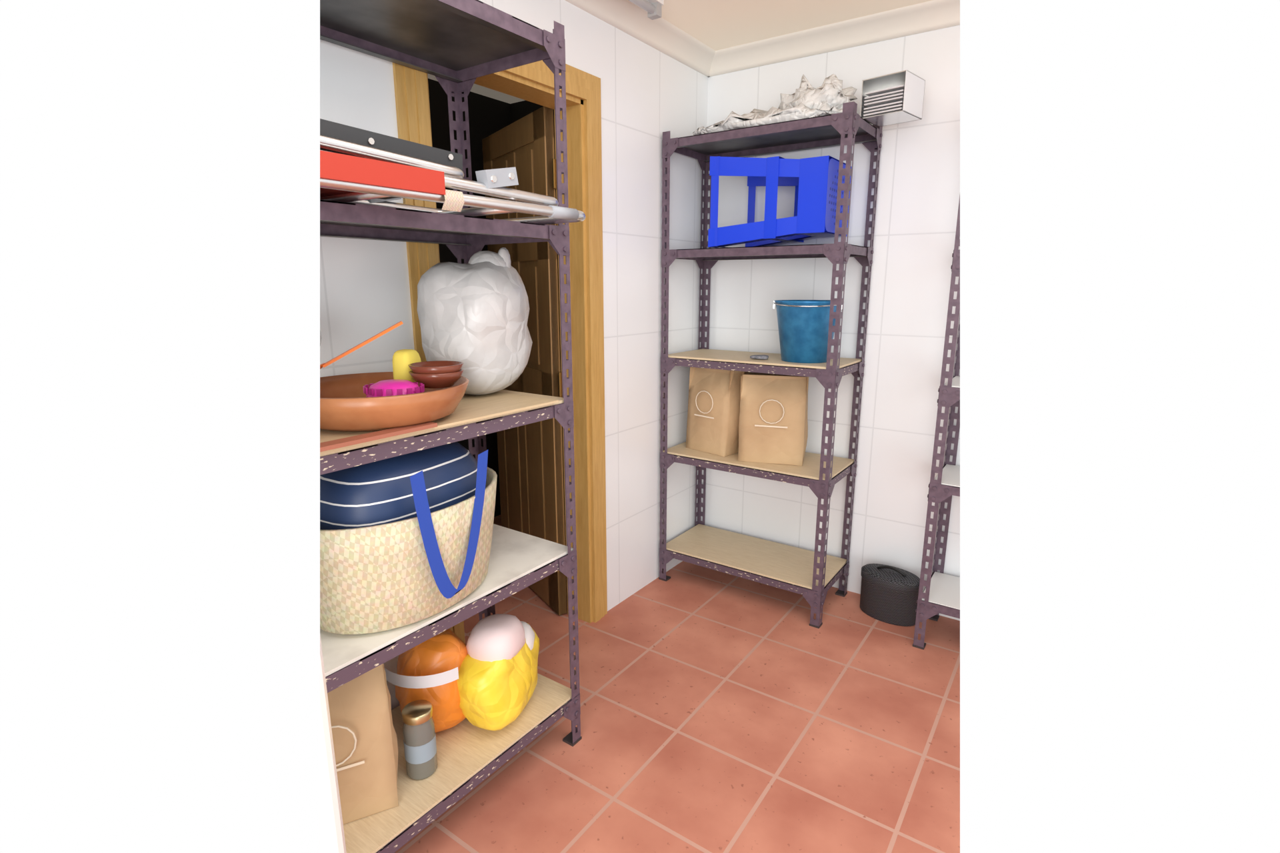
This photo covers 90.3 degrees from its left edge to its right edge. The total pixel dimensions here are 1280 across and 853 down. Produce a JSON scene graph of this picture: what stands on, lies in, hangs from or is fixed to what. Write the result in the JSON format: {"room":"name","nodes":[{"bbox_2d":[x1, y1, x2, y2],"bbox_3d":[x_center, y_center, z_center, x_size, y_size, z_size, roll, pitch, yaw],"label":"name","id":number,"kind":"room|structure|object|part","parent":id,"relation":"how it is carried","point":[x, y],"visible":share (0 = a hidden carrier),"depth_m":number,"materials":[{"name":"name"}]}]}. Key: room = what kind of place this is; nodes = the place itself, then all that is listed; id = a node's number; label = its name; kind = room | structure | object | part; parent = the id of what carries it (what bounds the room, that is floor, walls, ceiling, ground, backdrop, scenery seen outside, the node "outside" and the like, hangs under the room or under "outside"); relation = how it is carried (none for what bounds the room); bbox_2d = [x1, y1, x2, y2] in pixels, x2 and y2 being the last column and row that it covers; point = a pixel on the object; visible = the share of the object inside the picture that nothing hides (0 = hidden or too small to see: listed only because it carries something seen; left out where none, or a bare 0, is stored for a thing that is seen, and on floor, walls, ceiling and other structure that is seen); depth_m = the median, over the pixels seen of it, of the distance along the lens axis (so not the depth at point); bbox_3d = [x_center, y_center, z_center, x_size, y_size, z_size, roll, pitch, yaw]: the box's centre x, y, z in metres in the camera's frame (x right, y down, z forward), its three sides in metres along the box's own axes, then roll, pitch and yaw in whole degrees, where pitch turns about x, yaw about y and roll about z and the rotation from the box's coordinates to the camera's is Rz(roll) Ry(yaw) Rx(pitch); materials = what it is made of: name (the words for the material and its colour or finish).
{"room":"storage room","nodes":[
{"label":"storage room","id":0,"kind":"room"},
{"bbox_2d":[320,635,346,852],"bbox_3d":[-1.082,0.044,0.689,0.725,2.380,1.050,9,15,34],"label":"wall","id":1,"kind":"structure","parent":0,"point":[332,836],"depth_m":1.02,"materials":[{"name":"white paint"}]},
{"bbox_2d":[428,78,565,517],"bbox_3d":[-0.959,-0.384,2.568,1.320,2.600,2.600,9,15,34],"label":"wall","id":2,"kind":"structure","parent":0,"point":[487,116],"depth_m":3.44,"materials":[{"name":"black"}]},
{"bbox_2d":[392,60,607,643],"bbox_3d":[-0.649,-0.204,2.431,0.751,2.108,0.988,9,15,34],"label":"door","id":3,"kind":"structure","parent":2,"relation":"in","point":[530,456],"depth_m":2.47,"materials":[{"name":"brown wood"}]},
{"bbox_2d":[320,0,707,710],"bbox_3d":[-0.965,-0.126,1.455,0.120,2.380,4.520,9,15,34],"label":"wall","id":4,"kind":"structure","parent":0,"point":[646,93],"depth_m":2.57,"materials":[{"name":"tile"}]},
{"bbox_2d":[565,0,715,77],"bbox_3d":[-0.919,-1.228,1.102,0.075,0.075,4.400,9,15,34],"label":"crown molding","id":5,"kind":"structure","parent":4,"relation":"attached to","point":[659,34],"depth_m":2.46,"materials":[{"name":"white paint"}]},
{"bbox_2d":[394,515,959,852],"bbox_3d":[0.009,1.221,1.107,5.000,0.100,5.000,9,15,34],"label":"floor","id":6,"kind":"structure","parent":0,"point":[715,718],"depth_m":1.99,"materials":[{"name":"tile"}]},
{"bbox_2d":[320,0,581,852],"bbox_3d":[-0.592,0.050,1.540,0.412,2.000,0.862,9,15,34],"label":"shelving unit","id":7,"kind":"object","parent":6,"relation":"on","point":[458,43],"visible":0.32,"depth_m":1.58,"materials":[{"name":"paint"}]},
{"bbox_2d":[327,664,398,824],"bbox_3d":[-0.715,0.730,1.477,0.279,0.362,0.170,-6,14,-26],"label":"paper bag","id":8,"kind":"object","parent":7,"relation":"on","point":[365,739],"visible":0.45,"depth_m":1.45,"materials":[{"name":"beige paper"}]},
{"bbox_2d":[320,442,497,634],"bbox_3d":[-0.573,0.221,1.533,0.391,0.392,0.538,7,14,28],"label":"straw basket","id":9,"kind":"object","parent":7,"relation":"on","point":[405,539],"visible":0.8,"depth_m":1.37,"materials":[{"name":"beige wicker"}]},
{"bbox_2d":[401,700,437,780],"bbox_3d":[-0.558,0.793,1.612,0.077,0.180,0.077,9,15,34],"label":"glass jar","id":10,"kind":"object","parent":7,"relation":"on","point":[419,731],"visible":1,"depth_m":1.58,"materials":[{"name":"grey"}]},
{"bbox_2d":[384,629,467,733],"bbox_3d":[-0.583,0.709,1.765,0.240,0.278,0.235,-6,14,-26],"label":"plastic bag","id":11,"kind":"object","parent":7,"relation":"on","point":[429,671],"visible":0.59,"depth_m":1.70,"materials":[{"name":"orange plastic"}]},
{"bbox_2d":[320,392,558,454],"bbox_3d":[-0.576,-0.028,1.492,0.380,0.015,0.740,9,15,34],"label":"shelf board","id":12,"kind":"object","parent":7,"relation":"on","point":[471,408],"depth_m":1.46,"materials":[{"name":"beige wood"}]},
{"bbox_3d":[-0.546,0.025,1.239,0.035,0.008,0.340,9,15,34],"label":"wooden slat","id":13,"kind":"part","parent":12,"relation":"part of","materials":[{"name":"wood"}]},
{"bbox_2d":[320,372,469,431],"bbox_3d":[-0.593,-0.059,1.442,0.404,0.080,0.404,9,15,34],"label":"dish","id":14,"kind":"object","parent":12,"relation":"on","point":[345,407],"visible":0.59,"depth_m":1.31,"materials":[{"name":"brown ceramic"}]},
{"bbox_2d":[320,330,321,345],"bbox_3d":[-0.755,-0.203,1.304,0.180,0.190,0.177,5,13,20],"label":"plastic container","id":15,"kind":"object","parent":14,"relation":"on","point":[320,331],"visible":0.02,"depth_m":1.35,"materials":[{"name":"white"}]},
{"bbox_2d":[320,321,403,369],"bbox_3d":[-0.665,-0.179,1.466,0.231,0.121,0.044,-7,14,-29],"label":"plastic spoon","id":16,"kind":"object","parent":14,"relation":"on","point":[395,326],"visible":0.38,"depth_m":1.46,"materials":[{"name":"orange"}]},
{"bbox_2d":[363,379,424,397],"bbox_3d":[-0.536,-0.070,1.392,0.140,0.060,0.119,5,14,23],"label":"colander","id":17,"kind":"object","parent":14,"relation":"in","point":[393,387],"visible":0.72,"depth_m":1.35,"materials":[{"name":"pink plastic"}]},
{"bbox_2d":[392,349,421,386],"bbox_3d":[-0.556,-0.125,1.528,0.052,0.118,0.079,1,13,6],"label":"sponge","id":18,"kind":"object","parent":14,"relation":"on","point":[401,359],"visible":0.44,"depth_m":1.49,"materials":[{"name":"yellow"}]},
{"bbox_2d":[408,360,463,388],"bbox_3d":[-0.474,-0.120,1.486,0.124,0.053,0.124,9,15,34],"label":"clay bowl","id":19,"kind":"object","parent":14,"relation":"on","point":[438,374],"visible":0.98,"depth_m":1.45,"materials":[{"name":"brown ceramic"}]},
{"bbox_2d":[417,247,532,395],"bbox_3d":[-0.449,-0.287,1.747,0.273,0.397,0.296,5,14,23],"label":"plastic bag","id":20,"kind":"object","parent":12,"relation":"on","point":[475,314],"visible":0.98,"depth_m":1.64,"materials":[{"name":"white plastic"}]},
{"bbox_2d":[320,118,585,224],"bbox_3d":[-0.516,-0.518,1.362,0.482,0.146,0.756,9,15,34],"label":"folding table","id":21,"kind":"object","parent":7,"relation":"on","point":[358,166],"visible":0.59,"depth_m":1.19,"materials":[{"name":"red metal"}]},
{"bbox_2d":[456,614,539,731],"bbox_3d":[-0.407,0.686,1.827,0.196,0.296,0.298,4,13,17],"label":"plastic bag","id":22,"kind":"object","parent":7,"relation":"on","point":[497,679],"visible":0.97,"depth_m":1.73,"materials":[{"name":"yellow plastic"}]},
{"bbox_2d":[658,101,882,628],"bbox_3d":[0.521,-0.225,2.775,0.797,2.000,0.382,9,15,34],"label":"shelving unit","id":23,"kind":"object","parent":6,"relation":"on","point":[811,575],"visible":0.93,"depth_m":2.69,"materials":[{"name":"paint"}]},
{"bbox_2d":[686,367,747,457],"bbox_3d":[0.344,-0.078,2.897,0.171,0.382,0.263,-11,17,-42],"label":"paper bag","id":24,"kind":"object","parent":23,"relation":"on","point":[713,413],"visible":0.87,"depth_m":2.83,"materials":[{"name":"beige paper"}]},
{"bbox_2d":[750,354,768,359],"bbox_3d":[0.501,-0.291,2.670,0.077,0.017,0.052,5,14,23],"label":"pad","id":25,"kind":"object","parent":23,"relation":"on","point":[763,357],"visible":1,"depth_m":2.65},
{"bbox_2d":[738,372,808,465],"bbox_3d":[0.575,-0.039,2.747,0.298,0.372,0.196,4,13,17],"label":"paper bag","id":26,"kind":"object","parent":23,"relation":"on","point":[773,423],"visible":0.98,"depth_m":2.68,"materials":[{"name":"beige paper"}]},
{"bbox_2d":[692,74,857,135],"bbox_3d":[0.528,-1.275,2.558,0.676,0.201,0.304,9,15,34],"label":"plastic sheet","id":27,"kind":"object","parent":23,"relation":"on","point":[807,101],"visible":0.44,"depth_m":2.42,"materials":[{"name":"white plastic"}]},
{"bbox_2d":[708,155,851,247],"bbox_3d":[0.573,-0.910,2.586,0.471,0.350,0.350,9,15,34],"label":"plastic crate","id":28,"kind":"object","parent":23,"relation":"on","point":[815,179],"visible":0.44,"depth_m":2.46,"materials":[{"name":"blue plastic"}]},
{"bbox_2d":[772,300,842,363],"bbox_3d":[0.679,-0.391,2.598,0.280,0.243,0.270,4,13,17],"label":"bucket","id":29,"kind":"object","parent":23,"relation":"on","point":[803,325],"visible":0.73,"depth_m":2.51,"materials":[{"name":"blue plastic"}]},
{"bbox_2d":[860,564,919,626],"bbox_3d":[1.062,0.700,2.706,0.253,0.223,0.154,11,17,42],"label":"wicker basket","id":30,"kind":"object","parent":6,"relation":"on","point":[889,595],"visible":0.93,"depth_m":2.65,"materials":[{"name":"black wicker"}]},
{"bbox_2d":[912,194,959,649],"bbox_3d":[1.524,-0.085,2.145,0.912,2.000,0.312,9,15,34],"label":"shelving unit","id":31,"kind":"object","parent":6,"relation":"on","point":[941,595],"visible":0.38,"depth_m":2.40,"materials":[{"name":"paint"}]},
{"bbox_2d":[427,0,931,103],"bbox_3d":[0.668,-1.404,1.490,5.000,0.100,2.700,9,15,34],"label":"ceiling","id":32,"kind":"structure","parent":0,"point":[719,25],"depth_m":2.42,"materials":[{"name":"beige paint"}]},
{"bbox_2d":[628,0,663,19],"bbox_3d":[-0.286,-1.381,1.778,0.050,0.070,1.220,9,15,34],"label":"fluorescent light","id":33,"kind":"object","parent":32,"relation":"attached to","point":[653,8],"visible":1,"depth_m":2.23,"materials":[{"name":"white plastic"}]},
{"bbox_2d":[700,25,959,620],"bbox_3d":[1.738,-0.299,2.232,3.700,2.380,0.120,9,15,34],"label":"wall","id":34,"kind":"structure","parent":0,"point":[919,189],"depth_m":2.70,"materials":[{"name":"tile"}]},
{"bbox_2d":[708,0,959,77],"bbox_3d":[1.682,-1.407,1.904,3.400,0.075,0.075,9,15,34],"label":"crown molding","id":35,"kind":"structure","parent":34,"relation":"attached to","point":[933,15],"depth_m":2.51,"materials":[{"name":"white paint"}]},
{"bbox_2d":[860,70,925,126],"bbox_3d":[0.913,-1.181,2.301,0.160,0.130,0.160,12,17,44],"label":"vent","id":36,"kind":"object","parent":34,"relation":"attached to","point":[897,97],"visible":0.98,"depth_m":2.27,"materials":[{"name":"silver metal"}]},
{"label":"outside","id":37,"kind":"structure","parent":0,"visible":0},
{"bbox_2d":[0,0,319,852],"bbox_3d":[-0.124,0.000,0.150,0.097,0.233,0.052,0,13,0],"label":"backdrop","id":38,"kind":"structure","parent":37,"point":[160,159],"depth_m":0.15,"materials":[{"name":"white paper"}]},
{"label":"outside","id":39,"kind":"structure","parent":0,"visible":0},
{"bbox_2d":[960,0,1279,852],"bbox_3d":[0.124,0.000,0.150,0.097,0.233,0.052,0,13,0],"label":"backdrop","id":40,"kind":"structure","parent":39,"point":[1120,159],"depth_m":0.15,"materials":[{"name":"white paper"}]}
]}

